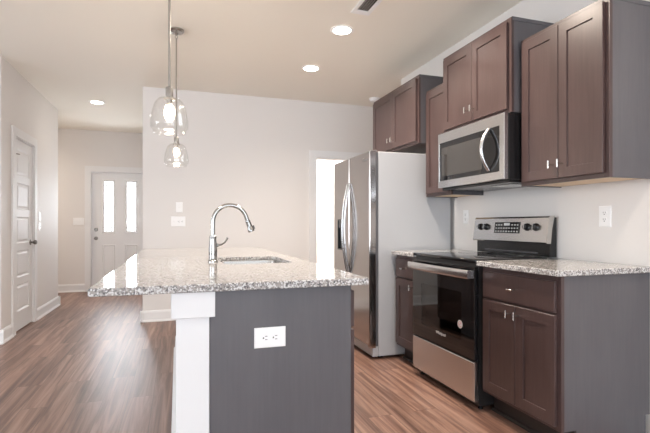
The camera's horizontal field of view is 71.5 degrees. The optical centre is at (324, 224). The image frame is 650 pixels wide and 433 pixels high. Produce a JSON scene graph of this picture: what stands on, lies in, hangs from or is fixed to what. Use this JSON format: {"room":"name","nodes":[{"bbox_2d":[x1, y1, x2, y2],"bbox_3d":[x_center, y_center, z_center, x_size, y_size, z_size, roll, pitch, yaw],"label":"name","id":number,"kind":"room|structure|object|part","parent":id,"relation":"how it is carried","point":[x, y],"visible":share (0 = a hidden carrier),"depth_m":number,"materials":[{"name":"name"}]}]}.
{"room":"kitchen","nodes":[
{"label":"kitchen","id":0,"kind":"room"},
{"bbox_2d":[0,55,57,329],"bbox_3d":[-3.472,-0.238,5.301,0.115,2.743,2.165,0,0,-18],"label":"wall","id":1,"kind":"structure","parent":0,"point":[22,106],"depth_m":5.16,"materials":[{"name":"white paint"}]},
{"bbox_2d":[2,324,13,342],"bbox_3d":[-3.112,1.067,4.428,0.026,0.132,0.282,0,0,-18],"label":"baseboard","id":2,"kind":"structure","parent":1,"relation":"attached to","point":[8,331],"depth_m":4.45,"materials":[{"name":"white paint"}]},
{"bbox_2d":[11,125,36,335],"bbox_3d":[-3.344,0.064,4.938,0.133,2.138,0.831,0,0,-18],"label":"trim","id":3,"kind":"structure","parent":1,"relation":"attached to","point":[16,133],"depth_m":4.72,"materials":[{"name":"white paint"}]},
{"bbox_2d":[16,139,36,330],"bbox_3d":[-3.291,0.109,4.950,0.101,2.024,0.637,0,0,-18],"label":"door","id":4,"kind":"structure","parent":1,"relation":"in","point":[24,241],"depth_m":4.97,"materials":[{"name":"white paint"}]},
{"bbox_2d":[37,296,59,319],"bbox_3d":[-3.581,1.067,5.862,0.026,0.132,1.072,0,0,-18],"label":"baseboard","id":5,"kind":"structure","parent":1,"relation":"attached to","point":[43,310],"depth_m":5.78,"materials":[{"name":"white paint"}]},
{"bbox_2d":[58,128,142,284],"bbox_3d":[-4.703,-0.238,7.519,3.730,2.743,0.115,0,0,-18],"label":"wall","id":6,"kind":"structure","parent":0,"point":[77,149],"depth_m":7.63,"materials":[{"name":"white paint"}]},
{"bbox_2d":[58,284,84,292],"bbox_3d":[-5.262,1.067,7.262,2.507,0.132,0.026,0,0,-18],"label":"baseboard","id":7,"kind":"structure","parent":6,"relation":"attached to","point":[64,288],"depth_m":7.59,"materials":[{"name":"white paint"}]},
{"bbox_2d":[73,218,83,224],"bbox_3d":[-4.164,-0.055,7.625,0.165,0.120,0.018,0,0,-18],"label":"light switch","id":8,"kind":"object","parent":6,"relation":"attached to","point":[76,221],"visible":1,"depth_m":7.63,"materials":[{"name":"white plastic"}]},
{"bbox_2d":[85,166,142,291],"bbox_3d":[-3.564,0.067,7.881,1.106,2.133,0.133,0,0,-18],"label":"trim","id":9,"kind":"structure","parent":6,"relation":"attached to","point":[88,169],"depth_m":7.67,"materials":[{"name":"white paint"}]},
{"bbox_2d":[92,172,142,285],"bbox_3d":[-3.556,0.111,7.858,0.902,2.015,0.110,0,0,-18],"label":"door","id":10,"kind":"structure","parent":6,"relation":"in","point":[111,249],"depth_m":7.84,"materials":[{"name":"white paint"}]},
{"bbox_2d":[143,87,372,310],"bbox_3d":[0.038,-0.238,6.024,4.585,2.743,0.115,0,0,-18],"label":"wall","id":11,"kind":"structure","parent":0,"point":[251,153],"depth_m":5.59,"materials":[{"name":"white paint"}]},
{"bbox_2d":[140,309,175,322],"bbox_3d":[-1.172,1.067,5.554,2.043,0.132,0.026,0,0,-18],"label":"baseboard","id":12,"kind":"structure","parent":11,"relation":"attached to","point":[149,315],"depth_m":5.29,"materials":[{"name":"white paint"}]},
{"bbox_2d":[171,216,184,226],"bbox_3d":[-1.746,-0.039,5.370,0.165,0.120,0.018,0,0,-18],"label":"outlet","id":13,"kind":"object","parent":11,"relation":"attached to","point":[176,221],"visible":1,"depth_m":5.37,"materials":[{"name":"white plastic"}]},
{"bbox_2d":[176,202,182,212],"bbox_3d":[-1.735,-0.207,5.374,0.078,0.122,0.018,0,0,-18],"label":"light switch","id":14,"kind":"object","parent":11,"relation":"attached to","point":[179,205],"visible":1,"depth_m":5.38,"materials":[{"name":"white plastic"}]},
{"bbox_2d":[309,150,362,262],"bbox_3d":[0.248,0.082,6.083,0.986,2.103,0.133,0,0,-18],"label":"trim","id":15,"kind":"structure","parent":11,"relation":"attached to","point":[314,155],"depth_m":5.89,"materials":[{"name":"white paint"}]},
{"bbox_2d":[0,0,522,132],"bbox_3d":[-1.090,-1.660,1.887,9.900,0.100,13.065,0,0,-18],"label":"ceiling","id":16,"kind":"structure","parent":0,"point":[74,53],"depth_m":4.03,"materials":[{"name":"white paint"}]},
{"bbox_2d":[89,100,104,103],"bbox_3d":[-2.990,-1.602,5.923,0.190,0.016,0.190,0,0,-18],"label":"recessed light","id":17,"kind":"object","parent":16,"relation":"in","point":[90,101],"visible":1,"depth_m":5.89,"materials":[{"name":"white plastic"}]},
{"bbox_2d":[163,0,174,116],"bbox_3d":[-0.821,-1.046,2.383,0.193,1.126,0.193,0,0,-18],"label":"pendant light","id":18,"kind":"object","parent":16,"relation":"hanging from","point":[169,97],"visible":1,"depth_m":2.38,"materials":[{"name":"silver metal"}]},
{"bbox_2d":[163,86,174,103],"bbox_3d":[-0.821,-0.684,2.383,0.060,0.091,0.060,0,0,-18],"label":"socket","id":19,"kind":"object","parent":18,"relation":"attached to","point":[169,97],"depth_m":2.37,"materials":[{"name":"silver metal"}]},
{"bbox_3d":[-0.821,-1.147,2.383,0.023,0.850,0.014,0,0,8],"label":"rod","id":20,"kind":"part","parent":18,"relation":"part of","materials":[{"name":"silver metal"}]},
{"bbox_2d":[171,27,183,155],"bbox_3d":[-1.228,-1.046,3.733,0.193,1.126,0.193,0,0,-18],"label":"pendant light","id":21,"kind":"object","parent":16,"relation":"hanging from","point":[175,31],"visible":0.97,"depth_m":3.73,"materials":[{"name":"silver metal"}]},
{"bbox_2d":[173,136,179,147],"bbox_3d":[-1.228,-0.684,3.733,0.060,0.091,0.060,0,0,-18],"label":"socket","id":22,"kind":"object","parent":21,"relation":"attached to","point":[176,139],"depth_m":3.72,"materials":[{"name":"silver metal"}]},
{"bbox_3d":[-1.228,-1.147,3.733,0.023,0.850,0.014,0,0,8],"label":"rod","id":23,"kind":"part","parent":21,"relation":"part of","materials":[{"name":"silver metal"}]},
{"bbox_2d":[302,65,319,71],"bbox_3d":[-0.144,-1.602,4.639,0.190,0.016,0.190,0,0,-18],"label":"recessed light","id":24,"kind":"object","parent":16,"relation":"in","point":[310,68],"visible":1,"depth_m":4.61,"materials":[{"name":"white plastic"}]},
{"bbox_2d":[331,25,352,35],"bbox_3d":[0.141,-1.602,3.733,0.190,0.016,0.190,0,0,-18],"label":"recessed light","id":25,"kind":"object","parent":16,"relation":"in","point":[341,30],"visible":1,"depth_m":3.71,"materials":[{"name":"white plastic"}]},
{"bbox_2d":[350,0,382,15],"bbox_3d":[0.316,-1.604,3.275,0.150,0.010,0.340,0,0,-18],"label":"ceiling vent","id":26,"kind":"object","parent":16,"relation":"in","point":[364,7],"visible":1,"depth_m":3.33,"materials":[{"name":"white plastic"}]},
{"bbox_2d":[369,97,379,102],"bbox_3d":[0.632,-1.589,5.761,0.140,0.040,0.140,0,0,-18],"label":"smoke detector","id":27,"kind":"object","parent":16,"relation":"attached to","point":[372,99],"visible":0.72,"depth_m":5.71,"materials":[{"name":"white plastic"}]},
{"bbox_2d":[0,292,529,432],"bbox_3d":[-1.090,1.173,1.887,9.900,0.080,13.065,0,0,-18],"label":"floor","id":28,"kind":"structure","parent":0,"point":[90,364],"depth_m":3.24,"materials":[{"name":"brown wood"}]},
{"bbox_2d":[171,292,214,432],"bbox_3d":[-0.894,0.691,2.903,0.166,0.884,2.605,0,0,-18],"label":"support column","id":29,"kind":"structure","parent":28,"relation":"on","point":[192,312],"depth_m":1.68,"materials":[{"name":"white paint"}]},
{"bbox_3d":[-0.964,1.067,2.890,0.026,0.132,2.587,0,0,-18],"label":"baseboard","id":30,"kind":"part","parent":29,"relation":"part of","materials":[{"name":"white paint"}]},
{"bbox_3d":[-0.894,0.691,2.912,0.120,0.884,2.588,0,0,-18],"label":"post","id":31,"kind":"part","parent":29,"relation":"part of","materials":[{"name":"white paint"}]},
{"bbox_2d":[209,286,353,432],"bbox_3d":[-0.531,0.691,3.031,0.640,0.884,2.588,0,0,-18],"label":"base cabinet","id":32,"kind":"object","parent":28,"relation":"on","point":[306,384],"visible":0.59,"depth_m":1.79,"materials":[{"name":"grey wood"}]},
{"bbox_2d":[88,247,368,296],"bbox_3d":[-0.729,0.234,2.971,1.044,0.030,2.660,0,0,-18],"label":"countertop","id":33,"kind":"structure","parent":32,"relation":"on","point":[177,270],"depth_m":2.02,"materials":[{"name":"stone"}]},
{"bbox_2d":[208,203,254,261],"bbox_3d":[-0.556,0.045,2.696,0.279,0.347,0.060,0,0,-18],"label":"faucet","id":34,"kind":"object","parent":33,"relation":"on","point":[213,244],"visible":1,"depth_m":2.65,"materials":[{"name":"silver metal"}]},
{"bbox_3d":[-0.612,0.103,2.676,0.078,0.058,0.026,0,0,-18],"label":"lever","id":35,"kind":"part","parent":34,"relation":"part of","materials":[{"name":"silver metal"}]},
{"bbox_3d":[-0.564,-0.029,2.693,0.228,0.199,0.025,0,0,-18],"label":"spout","id":36,"kind":"part","parent":34,"relation":"part of","materials":[{"name":"silver metal"}]},
{"bbox_2d":[221,259,283,263],"bbox_3d":[-0.451,0.335,2.806,0.435,0.189,0.585,0,0,-18],"label":"sink","id":37,"kind":"object","parent":33,"relation":"in","point":[262,260],"visible":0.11,"depth_m":3.06,"materials":[{"name":"silver metal"}]},
{"bbox_2d":[254,326,285,348],"bbox_3d":[-0.215,0.441,1.768,0.124,0.079,0.008,0,0,-18],"label":"outlet","id":38,"kind":"object","parent":32,"relation":"attached to","point":[266,337],"visible":1,"depth_m":1.77,"materials":[{"name":"white plastic"}]},
{"bbox_2d":[262,334,268,341],"bbox_3d":[-0.233,0.441,1.760,0.026,0.034,0.003,0,0,-18],"label":"receptacle","id":39,"kind":"object","parent":38,"relation":"attached to","point":[265,337],"depth_m":1.76,"materials":[{"name":"grey plastic"}]},
{"bbox_2d":[272,333,278,341],"bbox_3d":[-0.195,0.441,1.772,0.026,0.034,0.003,0,0,-18],"label":"receptacle","id":40,"kind":"object","parent":38,"relation":"attached to","point":[275,336],"depth_m":1.77,"materials":[{"name":"white plastic"}]},
{"bbox_3d":[0.029,0.354,2.177,0.019,0.152,0.556,0,0,-18],"label":"drawer","id":41,"kind":"part","parent":32,"relation":"part of","materials":[{"name":"brown wood"}]},
{"bbox_3d":[0.073,0.720,2.044,0.019,0.551,0.277,0,0,-18],"label":"door","id":42,"kind":"part","parent":32,"relation":"part of","materials":[{"name":"brown wood"}]},
{"bbox_2d":[334,150,449,356],"bbox_3d":[0.574,0.253,4.315,0.858,1.760,0.903,0,0,-18],"label":"refrigerator","id":43,"kind":"object","parent":28,"relation":"on","point":[382,206],"visible":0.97,"depth_m":3.88,"materials":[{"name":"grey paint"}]},
{"bbox_3d":[0.188,0.201,4.439,0.063,1.640,0.427,0,0,-18],"label":"door","id":44,"kind":"part","parent":43,"relation":"part of","materials":[{"name":"silver metal"}]},
{"bbox_3d":[0.186,0.038,4.239,0.073,0.850,0.021,0,0,-14],"label":"handle","id":45,"kind":"part","parent":43,"relation":"part of","materials":[{"name":"silver metal"}]},
{"bbox_3d":[0.203,0.038,4.188,0.073,0.850,0.021,0,0,-22],"label":"handle","id":46,"kind":"part","parent":43,"relation":"part of","materials":[{"name":"silver metal"}]},
{"bbox_3d":[0.329,0.201,4.007,0.063,1.640,0.470,0,0,-18],"label":"door","id":47,"kind":"part","parent":43,"relation":"part of","materials":[{"name":"silver metal"}]},
{"bbox_2d":[396,255,415,362],"bbox_3d":[0.914,0.691,3.733,0.653,0.884,0.372,0,0,-18],"label":"base cabinet","id":48,"kind":"object","parent":28,"relation":"on","point":[404,279],"visible":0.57,"depth_m":3.67,"materials":[{"name":"brown wood"}]},
{"bbox_3d":[0.654,0.354,3.648,0.019,0.152,0.328,0,0,-18],"label":"drawer","id":49,"kind":"part","parent":48,"relation":"part of","materials":[{"name":"brown wood"}]},
{"bbox_3d":[0.654,0.715,3.648,0.019,0.541,0.328,0,0,-18],"label":"door","id":50,"kind":"part","parent":48,"relation":"part of","materials":[{"name":"brown wood"}]},
{"bbox_3d":[0.730,1.124,3.673,0.018,0.018,0.372,0,0,-18],"label":"shoe molding","id":51,"kind":"part","parent":48,"relation":"part of","materials":[{"name":"brown wood"}]},
{"bbox_2d":[392,249,479,256],"bbox_3d":[0.923,0.234,3.736,0.636,0.030,0.374,0,0,-18],"label":"countertop","id":52,"kind":"structure","parent":48,"relation":"on","point":[409,253],"depth_m":3.69,"materials":[{"name":"stone"}]},
{"bbox_2d":[408,216,556,408],"bbox_3d":[1.062,0.537,3.182,0.696,1.192,0.759,0,0,-18],"label":"range","id":53,"kind":"object","parent":28,"relation":"on","point":[447,286],"visible":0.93,"depth_m":3.02,"materials":[{"name":"silver metal"}]},
{"bbox_2d":[408,258,477,360],"bbox_3d":[1.039,0.543,3.174,0.648,0.570,0.750,0,0,-18],"label":"oven","id":54,"kind":"object","parent":53,"relation":"in","point":[445,292],"depth_m":3.01,"materials":[{"name":"black glass"}]},
{"bbox_3d":[0.801,0.958,3.096,0.030,0.240,0.750,0,0,-18],"label":"drawer","id":55,"kind":"part","parent":53,"relation":"part of","materials":[{"name":"silver metal"}]},
{"bbox_2d":[413,251,546,262],"bbox_3d":[1.052,0.222,3.178,0.550,0.024,0.758,0,0,-18],"label":"cooktop","id":56,"kind":"object","parent":53,"relation":"in","point":[457,256],"depth_m":3.10,"materials":[{"name":"black glass"}]},
{"bbox_3d":[1.234,0.015,3.479,0.034,0.052,0.052,0,0,-18],"label":"knob","id":57,"kind":"part","parent":53,"relation":"part of","materials":[{"name":"black plastic"}]},
{"bbox_2d":[495,223,517,231],"bbox_3d":[1.313,0.020,3.269,0.009,0.064,0.233,0,0,-18],"label":"control panel","id":58,"kind":"object","parent":53,"relation":"attached to","point":[499,227],"depth_m":3.27,"materials":[{"name":"grey plastic"}]},
{"bbox_3d":[1.335,0.032,3.273,0.064,0.179,0.750,0,0,-18],"label":"control panel","id":59,"kind":"part","parent":53,"relation":"part of","materials":[{"name":"silver metal"}]},
{"bbox_3d":[1.367,0.015,3.074,0.034,0.052,0.052,0,0,-18],"label":"knob","id":60,"kind":"part","parent":53,"relation":"part of","materials":[{"name":"black plastic"}]},
{"bbox_3d":[1.391,0.015,2.999,0.034,0.052,0.052,0,0,-18],"label":"knob","id":61,"kind":"part","parent":53,"relation":"part of","materials":[{"name":"black plastic"}]},
{"bbox_2d":[483,267,649,432],"bbox_3d":[1.302,0.691,2.546,0.653,0.884,0.590,0,0,-18],"label":"base cabinet","id":62,"kind":"object","parent":28,"relation":"on","point":[567,354],"visible":0.9,"depth_m":2.31,"materials":[{"name":"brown wood"}]},
{"bbox_3d":[1.000,0.715,2.592,0.019,0.541,0.272,0,0,-18],"label":"door","id":63,"kind":"part","parent":62,"relation":"part of","materials":[{"name":"brown wood"}]},
{"bbox_3d":[1.118,1.124,2.486,0.018,0.018,0.590,0,0,-18],"label":"shoe molding","id":64,"kind":"part","parent":62,"relation":"part of","materials":[{"name":"brown wood"}]},
{"bbox_3d":[1.042,0.354,2.461,0.019,0.152,0.546,0,0,-18],"label":"drawer","id":65,"kind":"part","parent":62,"relation":"part of","materials":[{"name":"brown wood"}]},
{"bbox_3d":[1.061,0.629,2.467,0.019,0.760,0.590,0,0,-18],"label":"frame","id":66,"kind":"part","parent":62,"relation":"part of","materials":[{"name":"brown wood"}]},
{"bbox_3d":[1.085,0.715,2.331,0.019,0.541,0.272,0,0,-18],"label":"door","id":67,"kind":"part","parent":62,"relation":"part of","materials":[{"name":"brown wood"}]},
{"bbox_2d":[477,258,649,276],"bbox_3d":[1.314,0.234,2.540,0.636,0.030,0.612,0,0,-18],"label":"countertop","id":68,"kind":"structure","parent":62,"relation":"on","point":[559,267],"depth_m":2.36,"materials":[{"name":"stone"}]},
{"bbox_2d":[317,160,341,267],"bbox_3d":[-0.772,-0.238,8.690,4.470,2.743,0.100,0,0,-18],"label":"wall","id":69,"kind":"structure","parent":0,"point":[325,168],"depth_m":8.89,"materials":[{"name":"white paint"}]},
{"bbox_2d":[401,0,649,432],"bbox_3d":[2.248,-0.238,0.892,0.115,2.743,8.700,0,0,-18],"label":"wall","id":70,"kind":"structure","parent":0,"point":[575,208],"depth_m":2.86,"materials":[{"name":"white paint"}]},
{"bbox_2d":[373,74,442,153],"bbox_3d":[0.811,-1.003,4.395,0.438,0.596,0.947,0,0,-18],"label":"upper cabinet","id":71,"kind":"object","parent":70,"relation":"attached to","point":[399,117],"visible":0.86,"depth_m":4.16,"materials":[{"name":"brown wood"}]},
{"bbox_3d":[0.583,-0.999,4.558,0.019,0.540,0.447,0,0,-18],"label":"door","id":72,"kind":"part","parent":71,"relation":"part of","materials":[{"name":"brown wood"}]},
{"bbox_3d":[0.672,-1.001,4.349,0.019,0.592,0.946,0,0,-18],"label":"frame","id":73,"kind":"part","parent":71,"relation":"part of","materials":[{"name":"brown wood"}]},
{"bbox_3d":[0.723,-0.999,4.129,0.019,0.540,0.447,0,0,-18],"label":"door","id":74,"kind":"part","parent":71,"relation":"part of","materials":[{"name":"brown wood"}]},
{"bbox_3d":[0.847,-0.718,4.407,0.350,0.014,0.914,0,0,-18],"label":"panel","id":75,"kind":"part","parent":71,"relation":"part of","materials":[{"name":"brown wood"}]},
{"bbox_3d":[0.844,-1.288,4.406,0.369,0.026,0.947,0,0,-18],"label":"trim","id":76,"kind":"part","parent":71,"relation":"part of","materials":[{"name":"grey wood"}]},
{"bbox_2d":[426,83,482,197],"bbox_3d":[1.051,-0.698,3.777,0.366,0.918,0.374,0,0,-18],"label":"upper cabinet","id":77,"kind":"object","parent":70,"relation":"attached to","point":[434,97],"visible":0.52,"depth_m":3.78,"materials":[{"name":"brown wood"}]},
{"bbox_3d":[0.927,-0.694,3.736,0.019,0.862,0.324,0,0,-18],"label":"door","id":78,"kind":"part","parent":77,"relation":"part of","materials":[{"name":"brown wood"}]},
{"bbox_3d":[0.946,-0.696,3.743,0.019,0.914,0.372,0,0,-18],"label":"frame","id":79,"kind":"part","parent":77,"relation":"part of","materials":[{"name":"brown wood"}]},
{"bbox_3d":[1.087,-0.252,3.789,0.278,0.014,0.340,0,0,-18],"label":"panel","id":80,"kind":"part","parent":77,"relation":"part of","materials":[{"name":"brown wood"}]},
{"bbox_2d":[463,210,468,223],"bbox_3d":[1.208,-0.067,3.877,0.008,0.118,0.072,0,0,-18],"label":"outlet","id":81,"kind":"object","parent":70,"relation":"attached to","point":[465,212],"visible":1,"depth_m":3.87,"materials":[{"name":"white plastic"}]},
{"bbox_2d":[443,16,553,132],"bbox_3d":[1.193,-1.004,3.225,0.438,0.598,0.761,0,0,-18],"label":"upper cabinet","id":82,"kind":"object","parent":70,"relation":"attached to","point":[482,78],"visible":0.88,"depth_m":3.02,"materials":[{"name":"brown wood"}]},
{"bbox_3d":[0.980,-1.000,3.344,0.019,0.542,0.354,0,0,-18],"label":"door","id":83,"kind":"part","parent":82,"relation":"part of","materials":[{"name":"brown wood"}]},
{"bbox_3d":[1.054,-1.002,3.180,0.019,0.594,0.759,0,0,-18],"label":"frame","id":84,"kind":"part","parent":82,"relation":"part of","materials":[{"name":"brown wood"}]},
{"bbox_2d":[438,112,522,191],"bbox_3d":[1.163,-0.481,3.215,0.500,0.439,0.750,0,0,-18],"label":"microwave","id":85,"kind":"object","parent":82,"relation":"attached to","point":[484,155],"visible":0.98,"depth_m":3.02,"materials":[{"name":"silver metal"}]},
{"bbox_3d":[1.213,-0.275,3.232,0.381,0.018,0.742,0,0,-18],"label":"vent panel","id":86,"kind":"part","parent":85,"relation":"part of","materials":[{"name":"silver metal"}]},
{"bbox_3d":[1.036,-0.487,2.926,0.080,0.282,0.025,0,0,-18],"label":"handle","id":87,"kind":"part","parent":85,"relation":"part of","materials":[{"name":"silver metal"}]},
{"bbox_3d":[1.091,-1.000,3.004,0.019,0.542,0.354,0,0,-18],"label":"door","id":88,"kind":"part","parent":82,"relation":"part of","materials":[{"name":"brown wood"}]},
{"bbox_3d":[1.226,-1.290,3.236,0.369,0.026,0.761,0,0,-18],"label":"trim","id":89,"kind":"part","parent":82,"relation":"part of","materials":[{"name":"grey wood"}]},
{"bbox_2d":[521,0,649,187],"bbox_3d":[1.441,-0.698,2.582,0.366,0.918,0.613,0,0,-18],"label":"upper cabinet","id":90,"kind":"object","parent":70,"relation":"attached to","point":[585,76],"visible":1,"depth_m":2.36,"materials":[{"name":"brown wood"}]},
{"bbox_3d":[1.274,-0.694,2.677,0.019,0.862,0.280,0,0,-18],"label":"door","id":91,"kind":"part","parent":90,"relation":"part of","materials":[{"name":"brown wood"}]},
{"bbox_3d":[1.362,-0.694,2.407,0.019,0.862,0.280,0,0,-18],"label":"door","id":92,"kind":"part","parent":90,"relation":"part of","materials":[{"name":"brown wood"}]},
{"bbox_3d":[1.477,-0.252,2.594,0.278,0.014,0.579,0,0,-18],"label":"panel","id":93,"kind":"part","parent":90,"relation":"part of","materials":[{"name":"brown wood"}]},
{"bbox_3d":[1.474,-1.144,2.593,0.297,0.026,0.613,0,0,-18],"label":"trim","id":94,"kind":"part","parent":90,"relation":"part of","materials":[{"name":"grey wood"}]},
{"bbox_2d":[599,206,610,226],"bbox_3d":[1.620,-0.048,2.615,0.008,0.122,0.078,0,0,-18],"label":"outlet","id":95,"kind":"object","parent":70,"relation":"attached to","point":[604,211],"visible":1,"depth_m":2.61,"materials":[{"name":"white plastic"}]},
{"bbox_3d":[-4.866,-0.238,3.767,3.489,2.743,0.115,0,0,-18],"label":"wall","id":96,"kind":"structure","parent":0,"visible":0},
{"bbox_2d":[0,330,3,344],"bbox_3d":[-4.777,1.067,3.722,3.630,0.132,0.026,0,0,-18],"label":"baseboard","id":97,"kind":"structure","parent":96,"relation":"attached to","point":[1,331],"depth_m":4.28,"materials":[{"name":"white paint"}]}
]}

